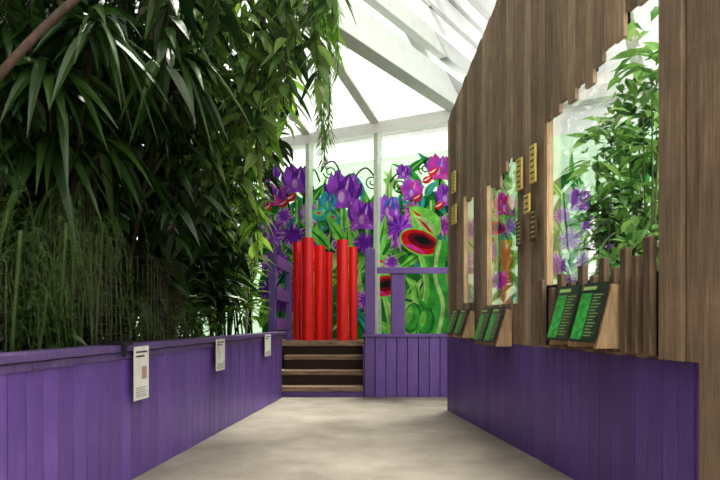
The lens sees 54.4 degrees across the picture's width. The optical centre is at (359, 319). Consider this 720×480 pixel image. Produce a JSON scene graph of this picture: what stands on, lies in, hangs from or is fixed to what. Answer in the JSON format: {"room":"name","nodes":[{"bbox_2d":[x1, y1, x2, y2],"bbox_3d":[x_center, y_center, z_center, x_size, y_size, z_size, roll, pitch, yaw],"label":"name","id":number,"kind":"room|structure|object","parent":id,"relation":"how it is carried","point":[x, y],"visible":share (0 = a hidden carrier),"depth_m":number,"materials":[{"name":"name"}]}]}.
{"room":"botanical greenhouse","nodes":[
{"label":"botanical greenhouse","id":0,"kind":"room"},
{"bbox_2d":[132,397,573,479],"bbox_3d":[0.500,1.050,6.000,13.000,0.100,18.000,0,0,0],"label":"floor","id":1,"kind":"structure","parent":0,"point":[289,438],"depth_m":5.45,"materials":[{"name":"concrete"}]},
{"bbox_2d":[0,336,190,352],"bbox_3d":[-2.561,0.605,6.450,2.877,0.790,10.500,0,0,0],"label":"planting bed","id":2,"kind":"object","parent":1,"relation":"on","point":[5,345],"visible":0.02,"depth_m":6.25,"materials":[{"name":"soil"}]},
{"bbox_2d":[0,286,74,350],"bbox_3d":[-1.814,0.018,3.901,0.410,0.412,0.436,0,0,-24],"label":"leafy shrub","id":3,"kind":"object","parent":2,"relation":"on","point":[30,324],"visible":0.53,"depth_m":3.84,"materials":[{"name":"green plant"}]},
{"bbox_2d":[0,0,80,81],"bbox_3d":[-1.846,-0.848,3.421,0.135,2.155,1.347,0,0,32],"label":"bare branch","id":4,"kind":"object","parent":2,"relation":"on","point":[28,43],"visible":1,"depth_m":3.62,"materials":[{"name":"brown plant"}]},
{"bbox_2d":[0,231,86,352],"bbox_3d":[-2.083,-0.171,4.322,0.720,0.771,0.887,0,0,0],"label":"leafy shrub","id":5,"kind":"object","parent":2,"relation":"on","point":[2,268],"visible":0.23,"depth_m":4.22,"materials":[{"name":"green plant"}]},
{"bbox_2d":[3,290,86,348],"bbox_3d":[-1.805,0.044,3.994,0.449,0.444,0.441,0,0,-35],"label":"leafy shrub","id":6,"kind":"object","parent":2,"relation":"on","point":[77,338],"visible":0.4,"depth_m":3.96,"materials":[{"name":"green plant"}]},
{"bbox_2d":[0,174,92,367],"bbox_3d":[-1.687,-0.221,3.543,0.520,1.044,0.717,0,0,27],"label":"fern","id":7,"kind":"object","parent":2,"relation":"on","point":[20,234],"visible":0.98,"depth_m":3.52,"materials":[{"name":"green plant"}]},
{"bbox_2d":[0,244,104,350],"bbox_3d":[-1.687,0.035,3.788,0.532,0.911,0.536,0,0,3],"label":"fern","id":8,"kind":"object","parent":2,"relation":"on","point":[42,330],"visible":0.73,"depth_m":3.74,"materials":[{"name":"green plant"}]},
{"bbox_2d":[0,21,127,293],"bbox_3d":[-2.615,-1.056,5.336,1.835,2.530,1.871,0,0,0],"label":"shrub","id":9,"kind":"object","parent":2,"relation":"on","point":[2,137],"visible":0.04,"depth_m":5.23,"materials":[{"name":"green plant"}]},
{"bbox_2d":[0,172,129,351],"bbox_3d":[-2.274,-0.280,4.952,1.278,1.523,1.315,0,0,0],"label":"shrub","id":10,"kind":"object","parent":2,"relation":"on","point":[18,217],"visible":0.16,"depth_m":4.67,"materials":[{"name":"green plant"}]},
{"bbox_2d":[0,52,130,255],"bbox_3d":[-2.149,-0.753,4.506,1.369,1.949,0.983,0,0,36],"label":"dracaena","id":11,"kind":"object","parent":2,"relation":"on","point":[46,155],"visible":0.44,"depth_m":4.23,"materials":[{"name":"green plant"}]},
{"bbox_2d":[7,237,134,347],"bbox_3d":[-1.961,-0.166,4.691,0.771,0.822,0.889,0,0,0],"label":"leafy shrub","id":12,"kind":"object","parent":2,"relation":"on","point":[114,308],"visible":0.15,"depth_m":4.62,"materials":[{"name":"green plant"}]},
{"bbox_2d":[20,182,123,347],"bbox_3d":[-1.644,-0.277,3.944,0.598,0.990,0.553,0,0,-6],"label":"fern","id":13,"kind":"object","parent":2,"relation":"on","point":[64,248],"visible":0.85,"depth_m":3.96,"materials":[{"name":"green plant"}]},
{"bbox_2d":[0,0,143,129],"bbox_3d":[-3.112,-1.725,7.215,2.566,3.872,1.856,0,0,0],"label":"shrub","id":14,"kind":"object","parent":2,"relation":"on","point":[45,2],"visible":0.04,"depth_m":6.94,"materials":[{"name":"green plant"}]},
{"bbox_2d":[31,190,116,346],"bbox_3d":[-1.707,-0.294,4.237,0.494,1.009,0.494,0,0,41],"label":"fern","id":15,"kind":"object","parent":2,"relation":"on","point":[72,247],"visible":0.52,"depth_m":4.25,"materials":[{"name":"green plant"}]},
{"bbox_2d":[30,232,120,345],"bbox_3d":[-1.768,-0.155,4.381,0.385,0.735,0.406,0,0,5],"label":"wire cage","id":16,"kind":"object","parent":2,"relation":"on","point":[96,235],"visible":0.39,"depth_m":4.30,"materials":[{"name":"metal"}]},
{"bbox_2d":[57,241,114,346],"bbox_3d":[-1.714,-0.122,4.315,0.378,0.771,0.541,0,0,5],"label":"fern","id":17,"kind":"object","parent":2,"relation":"on","point":[81,319],"visible":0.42,"depth_m":4.37,"materials":[{"name":"green plant"}]},
{"bbox_2d":[0,7,176,287],"bbox_3d":[-1.686,-0.801,4.123,1.264,2.039,1.057,0,0,19],"label":"dracaena","id":18,"kind":"object","parent":2,"relation":"on","point":[35,76],"visible":0.84,"depth_m":4.01,"materials":[{"name":"green plant"}]},
{"bbox_2d":[45,157,148,344],"bbox_3d":[-1.657,-0.381,4.378,0.638,1.183,0.467,0,0,-38],"label":"fern","id":19,"kind":"object","parent":2,"relation":"on","point":[101,230],"visible":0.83,"depth_m":4.41,"materials":[{"name":"green plant"}]},
{"bbox_2d":[5,2,189,282],"bbox_3d":[-1.642,-0.843,4.456,1.096,2.121,1.327,0,0,0],"label":"dracaena","id":20,"kind":"object","parent":2,"relation":"on","point":[122,162],"visible":0.48,"depth_m":4.40,"materials":[{"name":"green plant"}]},
{"bbox_2d":[64,215,130,345],"bbox_3d":[-1.732,-0.239,4.522,0.464,0.898,0.488,0,0,-36],"label":"fern","id":21,"kind":"object","parent":2,"relation":"on","point":[94,267],"visible":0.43,"depth_m":4.52,"materials":[{"name":"green plant"}]},
{"bbox_2d":[77,295,135,345],"bbox_3d":[-1.744,0.036,4.746,0.406,0.407,0.439,0,0,0],"label":"leafy shrub","id":22,"kind":"object","parent":2,"relation":"on","point":[114,338],"visible":0.47,"depth_m":4.71,"materials":[{"name":"green plant"}]},
{"bbox_2d":[75,257,151,339],"bbox_3d":[-1.843,-0.076,5.027,0.720,0.750,0.816,0,0,0],"label":"leafy shrub","id":23,"kind":"object","parent":2,"relation":"on","point":[133,278],"visible":0.13,"depth_m":4.97,"materials":[{"name":"green plant"}]},
{"bbox_2d":[0,0,231,264],"bbox_3d":[-1.885,-1.311,5.229,1.928,3.056,1.256,0,0,0],"label":"weeping tree","id":24,"kind":"object","parent":2,"relation":"on","point":[176,173],"visible":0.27,"depth_m":4.90,"materials":[{"name":"green plant"}]},
{"bbox_2d":[0,0,243,347],"bbox_3d":[-1.508,-1.161,4.263,1.501,2.758,1.393,0,0,5],"label":"weeping tree","id":25,"kind":"object","parent":2,"relation":"on","point":[22,23],"visible":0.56,"depth_m":4.07,"materials":[{"name":"green plant"}]},
{"bbox_2d":[98,287,168,360],"bbox_3d":[-1.581,0.088,4.885,0.517,0.640,0.423,0,0,-16],"label":"fern","id":26,"kind":"object","parent":2,"relation":"on","point":[141,312],"visible":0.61,"depth_m":4.87,"materials":[{"name":"green plant"}]},
{"bbox_2d":[67,181,213,341],"bbox_3d":[-1.833,-0.462,5.593,1.270,1.350,1.320,0,0,0],"label":"shrub","id":27,"kind":"object","parent":2,"relation":"on","point":[177,280],"visible":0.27,"depth_m":5.45,"materials":[{"name":"green plant"}]},
{"bbox_2d":[115,232,171,341],"bbox_3d":[-1.649,-0.269,5.302,0.458,0.959,0.537,0,0,-4],"label":"fern","id":28,"kind":"object","parent":2,"relation":"on","point":[142,266],"visible":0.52,"depth_m":5.29,"materials":[{"name":"green plant"}]},
{"bbox_2d":[102,255,185,341],"bbox_3d":[-1.672,-0.125,5.431,0.385,0.675,0.808,0,0,5],"label":"wire cage","id":29,"kind":"object","parent":2,"relation":"on","point":[141,256],"visible":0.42,"depth_m":5.20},
{"bbox_2d":[69,70,230,338],"bbox_3d":[-2.063,-1.080,6.442,1.716,2.578,1.952,0,0,0],"label":"shrub","id":30,"kind":"object","parent":2,"relation":"on","point":[161,171],"visible":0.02,"depth_m":6.39,"materials":[{"name":"green plant"}]},
{"bbox_2d":[135,257,199,340],"bbox_3d":[-1.718,-0.177,5.937,0.673,0.784,0.714,0,0,22],"label":"leafy shrub","id":31,"kind":"object","parent":2,"relation":"on","point":[164,312],"visible":0.12,"depth_m":5.92,"materials":[{"name":"green plant"}]},
{"bbox_2d":[83,45,253,338],"bbox_3d":[-1.441,-0.835,4.774,1.544,2.110,1.004,0,0,39],"label":"dracaena","id":32,"kind":"object","parent":2,"relation":"on","point":[191,75],"visible":0.35,"depth_m":4.52,"materials":[{"name":"green plant"}]},
{"bbox_2d":[123,248,214,339],"bbox_3d":[-1.819,-0.134,6.299,0.978,1.066,1.026,0,0,0],"label":"leafy shrub","id":33,"kind":"object","parent":2,"relation":"on","point":[197,298],"visible":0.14,"depth_m":6.34,"materials":[{"name":"green plant"}]},
{"bbox_2d":[152,300,192,338],"bbox_3d":[-1.634,0.032,6.005,0.396,0.446,0.453,0,0,0],"label":"leafy shrub","id":34,"kind":"object","parent":2,"relation":"on","point":[180,316],"visible":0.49,"depth_m":5.96,"materials":[{"name":"green plant"}]},
{"bbox_2d":[137,221,237,338],"bbox_3d":[-1.778,-0.476,6.947,1.105,1.379,1.181,0,0,0],"label":"leafy shrub","id":35,"kind":"object","parent":2,"relation":"on","point":[212,251],"visible":0.18,"depth_m":6.97,"materials":[{"name":"green plant"}]},
{"bbox_2d":[108,158,268,329],"bbox_3d":[-1.954,-0.812,7.377,1.845,2.068,1.879,0,0,20],"label":"shrub","id":36,"kind":"object","parent":2,"relation":"on","point":[240,261],"visible":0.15,"depth_m":7.24,"materials":[{"name":"green plant"}]},
{"bbox_2d":[114,0,265,195],"bbox_3d":[-2.078,-1.702,7.649,2.210,3.828,1.908,0,0,14],"label":"shrub","id":37,"kind":"object","parent":2,"relation":"on","point":[135,14],"visible":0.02,"depth_m":7.40,"materials":[{"name":"green plant"}]},
{"bbox_2d":[161,268,219,358],"bbox_3d":[-1.496,-0.008,6.011,0.484,0.875,0.581,0,0,43],"label":"fern","id":38,"kind":"object","parent":2,"relation":"on","point":[190,311],"visible":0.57,"depth_m":6.06,"materials":[{"name":"green plant"}]},
{"bbox_2d":[182,304,225,337],"bbox_3d":[-1.568,0.063,6.904,0.514,0.511,0.554,0,0,0],"label":"leafy shrub","id":39,"kind":"object","parent":2,"relation":"on","point":[217,324],"visible":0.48,"depth_m":6.90,"materials":[{"name":"green plant"}]},
{"bbox_2d":[170,233,245,337],"bbox_3d":[-1.711,-0.346,7.207,1.151,1.193,1.233,0,0,0],"label":"leafy shrub","id":40,"kind":"object","parent":2,"relation":"on","point":[223,281],"visible":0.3,"depth_m":7.11,"materials":[{"name":"green plant"}]},
{"bbox_2d":[178,213,272,335],"bbox_3d":[-1.662,-0.587,8.176,1.318,1.603,1.475,0,0,0],"label":"leafy shrub","id":41,"kind":"object","parent":2,"relation":"on","point":[253,269],"visible":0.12,"depth_m":8.22,"materials":[{"name":"green plant"}]},
{"bbox_2d":[117,0,348,336],"bbox_3d":[-1.325,-1.857,6.967,2.403,4.144,1.232,0,0,-7],"label":"weeping tree","id":42,"kind":"object","parent":2,"relation":"on","point":[244,227],"visible":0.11,"depth_m":7.05,"materials":[{"name":"green plant"}]},
{"bbox_2d":[308,0,345,173],"bbox_3d":[-0.326,-2.469,6.601,0.393,2.227,0.182,0,0,0],"label":"trailing vine","id":43,"kind":"object","parent":42,"relation":"hanging from","point":[323,23],"visible":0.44,"depth_m":6.60,"materials":[{"name":"green plant"}]},
{"bbox_2d":[198,190,278,334],"bbox_3d":[-1.655,-0.806,8.771,1.237,2.037,1.425,0,0,-13],"label":"leafy shrub","id":44,"kind":"object","parent":2,"relation":"on","point":[264,210],"visible":0.05,"depth_m":8.76,"materials":[{"name":"green plant"}]},
{"bbox_2d":[208,135,273,335],"bbox_3d":[-1.661,-1.002,8.348,1.300,2.429,1.549,0,0,0],"label":"leafy shrub","id":45,"kind":"object","parent":2,"relation":"on","point":[258,194],"visible":0.06,"depth_m":8.40,"materials":[{"name":"green plant"}]},
{"bbox_2d":[219,272,270,334],"bbox_3d":[-1.494,-0.217,8.558,0.861,0.862,0.993,0,0,0],"label":"leafy shrub","id":46,"kind":"object","parent":2,"relation":"on","point":[237,323],"visible":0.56,"depth_m":8.57,"materials":[{"name":"green plant"}]},
{"bbox_2d":[138,0,356,339],"bbox_3d":[-0.964,-1.563,5.606,1.791,3.558,1.398,0,0,-6],"label":"weeping tree","id":47,"kind":"object","parent":2,"relation":"on","point":[253,84],"visible":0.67,"depth_m":5.46,"materials":[{"name":"green plant"}]},
{"bbox_2d":[208,54,291,334],"bbox_3d":[-1.742,-1.516,8.607,1.770,3.450,1.932,0,0,0],"label":"shrub","id":48,"kind":"object","parent":2,"relation":"on","point":[268,188],"visible":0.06,"depth_m":8.66,"materials":[{"name":"green plant"}]},
{"bbox_2d":[227,46,300,333],"bbox_3d":[-1.498,-1.688,9.643,1.384,4.379,1.812,0,0,0],"label":"shrub","id":49,"kind":"object","parent":2,"relation":"on","point":[283,145],"visible":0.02,"depth_m":9.65,"materials":[{"name":"green plant"}]},
{"bbox_2d":[0,332,285,479],"bbox_3d":[-1.400,0.575,5.162,0.160,0.850,7.950,0,0,5],"label":"wall","id":50,"kind":"structure","parent":1,"relation":"on","point":[83,420],"depth_m":4.17,"materials":[{"name":"purple paint"}]},
{"bbox_2d":[99,338,132,356],"bbox_3d":[-1.464,0.163,4.203,0.160,0.110,0.120,0,0,5],"label":"metal bracket","id":51,"kind":"object","parent":50,"relation":"attached to","point":[127,341],"visible":1,"depth_m":4.15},
{"bbox_2d":[134,345,148,400],"bbox_3d":[-1.379,0.333,4.417,0.005,0.335,0.229,0,0,5],"label":"information sign","id":52,"kind":"object","parent":50,"relation":"attached to","point":[141,353],"visible":1,"depth_m":4.41,"materials":[{"name":"paper"}]},
{"bbox_2d":[216,338,224,370],"bbox_3d":[-1.221,0.302,6.130,0.005,0.275,0.264,0,0,5],"label":"sign","id":53,"kind":"object","parent":50,"relation":"attached to","point":[220,352],"visible":1,"depth_m":6.12,"materials":[{"name":"paper"}]},
{"bbox_2d":[268,250,291,340],"bbox_3d":[-1.097,0.040,9.695,0.119,1.920,1.122,0,0,5],"label":"stair railing","id":54,"kind":"object","parent":1,"relation":"on","point":[274,323],"visible":0.8,"depth_m":9.25,"materials":[{"name":"purple paint"}]},
{"bbox_2d":[282,385,362,396],"bbox_3d":[-0.505,0.935,9.242,1.090,0.130,0.305,0,0,0],"label":"step","id":55,"kind":"structure","parent":1,"relation":"on","point":[287,390],"depth_m":9.12,"materials":[{"name":"purple paint"}]},
{"bbox_2d":[282,339,363,368],"bbox_3d":[-0.175,0.500,10.625,3.750,0.400,1.390,0,0,0],"label":"deck","id":56,"kind":"object","parent":1,"relation":"on","point":[333,346],"visible":0.34,"depth_m":9.96,"materials":[{"name":"brown wood"}]},
{"bbox_2d":[293,242,300,339],"bbox_3d":[-0.952,-0.442,10.620,0.134,1.483,0.134,0,0,0],"label":"pole","id":57,"kind":"object","parent":56,"relation":"on","point":[296,245],"visible":0.88,"depth_m":10.56,"materials":[{"name":"paint"}]},
{"bbox_2d":[301,237,313,340],"bbox_3d":[-0.769,-0.450,10.250,0.183,1.501,0.183,0,0,0],"label":"pole","id":58,"kind":"object","parent":56,"relation":"on","point":[307,243],"visible":1,"depth_m":10.17,"materials":[{"name":"paint"}]},
{"bbox_2d":[314,245,324,339],"bbox_3d":[-0.598,-0.400,10.400,0.162,1.399,0.162,0,0,0],"label":"pole","id":59,"kind":"object","parent":56,"relation":"on","point":[319,250],"visible":0.92,"depth_m":10.33,"materials":[{"name":"paint"}]},
{"bbox_2d":[325,252,332,339],"bbox_3d":[-0.469,-0.365,10.600,0.110,1.330,0.110,0,0,0],"label":"pole","id":60,"kind":"object","parent":56,"relation":"on","point":[328,255],"visible":1,"depth_m":10.55,"materials":[{"name":"paint"}]},
{"bbox_2d":[337,239,347,340],"bbox_3d":[-0.256,-0.436,10.250,0.168,1.471,0.168,0,0,0],"label":"pole","id":61,"kind":"object","parent":56,"relation":"on","point":[342,244],"visible":1,"depth_m":10.18,"materials":[{"name":"paint"}]},
{"bbox_2d":[349,247,356,339],"bbox_3d":[-0.105,-0.398,10.500,0.125,1.395,0.125,0,0,0],"label":"pole","id":62,"kind":"object","parent":56,"relation":"on","point":[352,250],"visible":0.94,"depth_m":10.45,"materials":[{"name":"paint"}]},
{"bbox_2d":[362,334,447,396],"bbox_3d":[0.825,0.590,9.620,1.590,0.820,1.160,0,0,0],"label":"panel","id":63,"kind":"object","parent":1,"relation":"on","point":[394,365],"visible":0.7,"depth_m":9.07,"materials":[{"name":"purple paint"}]},
{"bbox_2d":[282,369,362,384],"bbox_3d":[-0.505,0.775,9.523,1.090,0.190,0.305,0,0,0],"label":"step","id":64,"kind":"structure","parent":63,"relation":"attached to","point":[289,376],"depth_m":9.40,"materials":[{"name":"brown wood"}]},
{"bbox_2d":[284,354,362,368],"bbox_3d":[-0.505,0.585,9.803,1.090,0.190,0.305,0,0,0],"label":"step","id":65,"kind":"structure","parent":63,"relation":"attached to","point":[291,361],"depth_m":9.68,"materials":[{"name":"brown wood"}]},
{"bbox_2d":[365,249,447,333],"bbox_3d":[0.833,-0.370,9.110,1.534,1.100,0.180,0,0,0],"label":"deck railing","id":66,"kind":"object","parent":63,"relation":"on","point":[397,273],"visible":0.88,"depth_m":9.06,"materials":[{"name":"purple paint"}]},
{"bbox_2d":[699,0,719,479],"bbox_3d":[1.448,-1.150,2.860,0.030,4.300,0.175,0,0,-6],"label":"timber post","id":67,"kind":"object","parent":1,"relation":"on","point":[709,10],"visible":1,"depth_m":2.87,"materials":[{"name":"brown wood"}]},
{"bbox_3d":[3.850,0.650,6.150,3.100,0.700,3.900,0,0,0],"label":"planting bed","id":68,"kind":"object","parent":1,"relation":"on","visible":0},
{"bbox_2d":[570,252,617,278],"bbox_3d":[2.442,-0.179,6.805,0.813,0.967,0.728,0,0,38],"label":"plant","id":69,"kind":"object","parent":68,"relation":"on","point":[611,254],"visible":0.08,"depth_m":6.87,"materials":[{"name":"green plant"}]},
{"bbox_2d":[557,116,650,274],"bbox_3d":[2.506,-0.865,6.970,0.993,2.332,0.817,0,0,-36],"label":"plant","id":70,"kind":"object","parent":68,"relation":"on","point":[598,167],"visible":0.71,"depth_m":7.00,"materials":[{"name":"green plant"}]},
{"bbox_2d":[570,199,642,258],"bbox_3d":[2.763,-0.538,7.706,0.813,1.680,0.942,0,0,0],"label":"plant","id":71,"kind":"object","parent":68,"relation":"on","point":[592,208],"visible":0.32,"depth_m":7.68,"materials":[{"name":"green plant"}]},
{"bbox_2d":[580,153,658,254],"bbox_3d":[2.433,-0.597,6.188,1.054,1.796,1.035,0,0,0],"label":"plant","id":72,"kind":"object","parent":68,"relation":"on","point":[622,214],"visible":0.56,"depth_m":6.17,"materials":[{"name":"green plant"}]},
{"bbox_2d":[584,215,658,279],"bbox_3d":[2.136,-0.256,5.403,0.782,1.118,0.765,0,0,0],"label":"plant","id":73,"kind":"object","parent":68,"relation":"on","point":[634,221],"visible":0.23,"depth_m":5.45,"materials":[{"name":"green plant"}]},
{"bbox_2d":[588,180,658,267],"bbox_3d":[3.048,-0.654,7.378,1.290,1.914,1.178,0,0,0],"label":"plant","id":74,"kind":"object","parent":68,"relation":"on","point":[593,246],"visible":0.15,"depth_m":7.41,"materials":[{"name":"green plant"}]},
{"bbox_2d":[597,92,658,270],"bbox_3d":[2.478,-0.844,6.043,0.905,2.289,0.799,0,0,29],"label":"plant","id":75,"kind":"object","parent":68,"relation":"on","point":[642,163],"visible":0.47,"depth_m":6.01,"materials":[{"name":"green plant"}]},
{"bbox_2d":[598,67,658,243],"bbox_3d":[3.111,-1.204,7.418,1.191,3.012,1.201,0,0,17],"label":"plant","id":76,"kind":"object","parent":68,"relation":"on","point":[628,106],"visible":0.25,"depth_m":7.39,"materials":[{"name":"green plant"}]},
{"bbox_2d":[607,6,658,270],"bbox_3d":[2.388,-1.077,5.585,0.773,2.758,0.894,0,0,16],"label":"plant","id":77,"kind":"object","parent":68,"relation":"on","point":[636,69],"visible":0.38,"depth_m":5.58,"materials":[{"name":"green plant"}]},
{"bbox_2d":[280,0,457,111],"bbox_3d":[-0.820,-3.251,6.524,0.228,0.380,9.000,0,0,31],"label":"roof beam","id":78,"kind":"structure","parent":0,"point":[370,39],"depth_m":8.41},
{"bbox_2d":[363,0,446,58],"bbox_3d":[-0.684,-3.652,6.444,0.132,0.220,9.000,0,0,31],"label":"roof beam","id":79,"kind":"structure","parent":0,"point":[397,13],"depth_m":8.51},
{"bbox_2d":[178,125,658,369],"bbox_3d":[0.243,-0.775,11.200,10.300,3.550,0.120,0,0,31],"label":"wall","id":80,"kind":"structure","parent":0,"point":[563,144],"depth_m":9.96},
{"bbox_2d":[305,144,313,236],"bbox_3d":[-0.842,-0.975,11.695,0.070,3.950,0.140,0,0,31],"label":"trim","id":81,"kind":"structure","parent":80,"relation":"attached to","point":[309,148],"depth_m":11.65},
{"bbox_2d":[374,133,381,333],"bbox_3d":[0.280,-0.975,11.026,0.070,3.950,0.140,0,0,31],"label":"trim","id":82,"kind":"structure","parent":80,"relation":"attached to","point":[377,137],"depth_m":10.98,"materials":[{"name":"paint"}]},
{"bbox_2d":[227,152,658,338],"bbox_3d":[0.635,-1.120,10.846,7.875,3.119,0.108,0,0,32],"label":"mural","id":83,"kind":"object","parent":80,"relation":"attached to","point":[414,231],"visible":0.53,"depth_m":10.86},
{"bbox_2d":[263,99,655,171],"bbox_3d":[0.243,-2.750,11.200,10.300,0.400,0.001,0,0,31],"label":"window","id":84,"kind":"structure","parent":80,"relation":"in","point":[569,121],"depth_m":10.85,"materials":[{"name":"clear glass"}]},
{"bbox_2d":[99,0,658,149],"bbox_3d":[-2.068,-5.240,7.321,10.300,4.620,9.111,0,0,31],"label":"glass roof","id":85,"kind":"structure","parent":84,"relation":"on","point":[459,26],"depth_m":9.95,"materials":[{"name":"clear glass"}]},
{"bbox_2d":[448,0,686,361],"bbox_3d":[1.270,-1.409,4.978,0.078,4.818,5.599,0,0,-6],"label":"wall","id":86,"kind":"structure","parent":0,"point":[529,53],"depth_m":5.36,"materials":[{"name":"brown wood"}]},
{"bbox_2d":[446,310,459,336],"bbox_3d":[0.964,0.033,7.071,0.141,0.273,0.261,0,0,-6],"label":"info sign","id":87,"kind":"object","parent":86,"relation":"attached to","point":[454,318],"visible":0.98,"depth_m":7.05,"materials":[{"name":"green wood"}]},
{"bbox_2d":[454,309,474,337],"bbox_3d":[1.001,0.033,6.741,0.141,0.273,0.261,0,0,-6],"label":"info sign","id":88,"kind":"object","parent":86,"relation":"attached to","point":[465,327],"visible":0.99,"depth_m":6.62,"materials":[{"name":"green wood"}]},
{"bbox_2d":[463,196,467,302],"bbox_3d":[1.096,-0.685,6.906,0.052,1.230,0.410,0,0,-9],"label":"trim","id":89,"kind":"structure","parent":86,"relation":"attached to","point":[465,203],"depth_m":7.06,"materials":[{"name":"brown wood"}]},
{"bbox_2d":[468,197,473,302],"bbox_3d":[1.113,-0.695,6.915,0.001,1.250,0.483,0,0,-6],"label":"window","id":90,"kind":"structure","parent":86,"relation":"in","point":[471,203],"depth_m":6.96,"materials":[{"name":"clear glass"}]},
{"bbox_2d":[473,308,492,344],"bbox_3d":[1.077,0.053,6.001,0.151,0.313,0.282,0,0,-6],"label":"info sign","id":91,"kind":"object","parent":86,"relation":"attached to","point":[484,319],"visible":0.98,"depth_m":5.98,"materials":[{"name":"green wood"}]},
{"bbox_2d":[485,180,491,307],"bbox_3d":[1.210,-0.645,5.866,0.051,1.230,0.891,0,0,-7],"label":"trim","id":92,"kind":"structure","parent":86,"relation":"attached to","point":[488,190],"depth_m":6.26,"materials":[{"name":"brown wood"}]},
{"bbox_2d":[483,307,511,346],"bbox_3d":[1.112,0.053,5.681,0.151,0.313,0.282,0,0,-6],"label":"info sign","id":93,"kind":"object","parent":86,"relation":"attached to","point":[499,330],"visible":1,"depth_m":5.55,"materials":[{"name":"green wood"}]},
{"bbox_2d":[492,158,515,304],"bbox_3d":[1.227,-0.715,5.875,0.001,1.370,0.966,0,0,-6],"label":"window","id":94,"kind":"structure","parent":86,"relation":"in","point":[502,199],"depth_m":5.95,"materials":[{"name":"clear glass"}]},
{"bbox_2d":[516,157,522,191],"bbox_3d":[1.203,-1.100,5.285,0.016,0.240,0.120,0,0,-6],"label":"wall sign","id":95,"kind":"object","parent":86,"relation":"attached to","point":[519,162],"visible":1,"depth_m":5.26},
{"bbox_2d":[529,143,536,183],"bbox_3d":[1.234,-1.115,5.000,0.016,0.270,0.110,0,0,-6],"label":"wall sign","id":96,"kind":"object","parent":86,"relation":"attached to","point":[533,148],"visible":1,"depth_m":4.97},
{"bbox_2d":[530,208,536,240],"bbox_3d":[1.236,-0.680,4.990,0.016,0.220,0.110,0,0,-6],"label":"wall sign","id":97,"kind":"object","parent":86,"relation":"attached to","point":[533,213],"visible":1,"depth_m":4.97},
{"bbox_2d":[544,100,552,284],"bbox_3d":[1.403,-0.837,4.116,0.050,1.394,1.555,0,0,-7],"label":"trim","id":98,"kind":"structure","parent":86,"relation":"attached to","point":[548,126],"depth_m":4.84,"materials":[{"name":"brown wood"}]},
{"bbox_2d":[447,337,698,479],"bbox_3d":[1.272,0.595,5.374,0.080,0.810,4.828,0,0,-6],"label":"cladding","id":99,"kind":"object","parent":86,"relation":"attached to","point":[584,415],"visible":0.77,"depth_m":4.26,"materials":[{"name":"paint"}]},
{"bbox_2d":[547,272,658,355],"bbox_3d":[1.349,-0.030,4.042,0.012,0.400,1.500,0,0,-6],"label":"board","id":100,"kind":"object","parent":86,"relation":"attached to","point":[551,286],"visible":0.02,"depth_m":3.34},
{"bbox_2d":[538,280,546,344],"bbox_3d":[1.238,-0.050,4.748,0.035,0.440,0.070,0,0,-6],"label":"wooden stake","id":101,"kind":"object","parent":100,"relation":"attached to","point":[542,284],"visible":1,"depth_m":4.72,"materials":[{"name":"brown wood"}]},
{"bbox_2d":[549,288,555,345],"bbox_3d":[1.257,-0.020,4.571,0.035,0.380,0.055,0,0,-6],"label":"wooden stake","id":102,"kind":"object","parent":100,"relation":"attached to","point":[552,291],"visible":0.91,"depth_m":4.54,"materials":[{"name":"brown wood"}]},
{"bbox_2d":[546,285,582,345],"bbox_3d":[1.256,-0.026,4.148,0.201,0.353,0.302,0,0,-6],"label":"info sign","id":103,"kind":"object","parent":100,"relation":"attached to","point":[568,296],"visible":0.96,"depth_m":4.12,"materials":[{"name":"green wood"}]},
{"bbox_2d":[578,265,587,348],"bbox_3d":[1.308,-0.075,4.110,0.035,0.490,0.075,0,0,-6],"label":"wooden stake","id":104,"kind":"object","parent":100,"relation":"attached to","point":[583,269],"visible":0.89,"depth_m":4.07,"materials":[{"name":"brown wood"}]},
{"bbox_2d":[569,281,619,348],"bbox_3d":[1.293,-0.026,3.808,0.201,0.353,0.302,0,0,-6],"label":"info sign","id":105,"kind":"object","parent":100,"relation":"attached to","point":[592,301],"visible":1,"depth_m":3.68,"materials":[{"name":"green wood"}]},
{"bbox_2d":[599,257,609,350],"bbox_3d":[1.338,-0.085,3.836,0.035,0.510,0.065,0,0,-6],"label":"wooden stake","id":106,"kind":"object","parent":100,"relation":"attached to","point":[604,263],"visible":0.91,"depth_m":3.81,"materials":[{"name":"brown wood"}]},
{"bbox_2d":[610,267,619,351],"bbox_3d":[1.352,-0.055,3.708,0.035,0.450,0.050,0,0,-6],"label":"wooden stake","id":107,"kind":"object","parent":100,"relation":"attached to","point":[614,271],"visible":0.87,"depth_m":3.69,"materials":[{"name":"brown wood"}]},
{"bbox_2d":[620,247,631,352],"bbox_3d":[1.365,-0.100,3.595,0.035,0.540,0.065,0,0,-6],"label":"wooden stake","id":108,"kind":"object","parent":100,"relation":"attached to","point":[625,253],"visible":0.93,"depth_m":3.56,"materials":[{"name":"brown wood"}]},
{"bbox_2d":[631,255,642,353],"bbox_3d":[1.377,-0.075,3.481,0.035,0.490,0.055,0,0,-6],"label":"wooden stake","id":109,"kind":"object","parent":100,"relation":"attached to","point":[637,260],"visible":1,"depth_m":3.46,"materials":[{"name":"brown wood"}]},
{"bbox_2d":[643,236,656,355],"bbox_3d":[1.391,-0.115,3.360,0.035,0.570,0.075,0,0,-6],"label":"wooden stake","id":110,"kind":"object","parent":100,"relation":"attached to","point":[650,242],"visible":1,"depth_m":3.33,"materials":[{"name":"brown wood"}]},
{"bbox_2d":[659,0,686,361],"bbox_3d":[1.418,-1.965,3.178,0.030,4.300,0.190,0,0,-6],"label":"wooden plank","id":111,"kind":"object","parent":86,"relation":"attached to","point":[672,13],"visible":1,"depth_m":3.14,"materials":[{"name":"brown wood"}]},
{"bbox_2d":[687,0,698,362],"bbox_3d":[1.451,-1.965,3.018,0.030,4.300,0.105,0,0,-6],"label":"wooden plank","id":112,"kind":"object","parent":86,"relation":"attached to","point":[692,5],"visible":0.53,"depth_m":3.02,"materials":[{"name":"brown wood"}]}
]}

